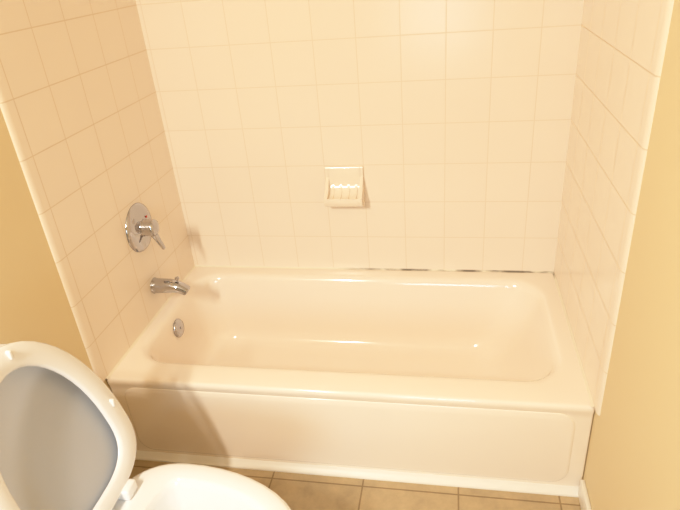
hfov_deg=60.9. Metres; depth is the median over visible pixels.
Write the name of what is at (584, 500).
baseboard
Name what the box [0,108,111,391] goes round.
wall
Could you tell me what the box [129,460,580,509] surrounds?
floor
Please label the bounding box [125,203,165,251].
shower valve
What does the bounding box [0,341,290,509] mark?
toilet
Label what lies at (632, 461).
wall
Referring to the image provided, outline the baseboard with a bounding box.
[578,480,591,509]
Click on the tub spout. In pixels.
(164, 285)
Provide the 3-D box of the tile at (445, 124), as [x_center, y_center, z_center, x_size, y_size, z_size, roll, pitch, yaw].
[0.026,-0.796,1.964,1.508,1.935,0.008,1,29,11]
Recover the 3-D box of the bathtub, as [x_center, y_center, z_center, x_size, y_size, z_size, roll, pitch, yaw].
[0.049,0.393,2.168,1.520,0.358,0.776,1,29,11]
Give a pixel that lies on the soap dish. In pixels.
(344, 186)
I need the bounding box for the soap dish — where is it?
[324,166,364,206]
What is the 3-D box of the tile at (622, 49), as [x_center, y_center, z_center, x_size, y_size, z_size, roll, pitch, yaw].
[0.704,-0.598,1.483,0.008,1.935,0.798,1,29,11]
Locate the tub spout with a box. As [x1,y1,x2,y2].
[150,276,189,294]
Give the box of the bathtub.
[106,265,594,496]
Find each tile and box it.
[0,0,193,381]
[135,0,583,270]
[554,0,673,415]
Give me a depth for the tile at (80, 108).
1.83 m
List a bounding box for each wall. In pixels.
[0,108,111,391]
[582,0,679,509]

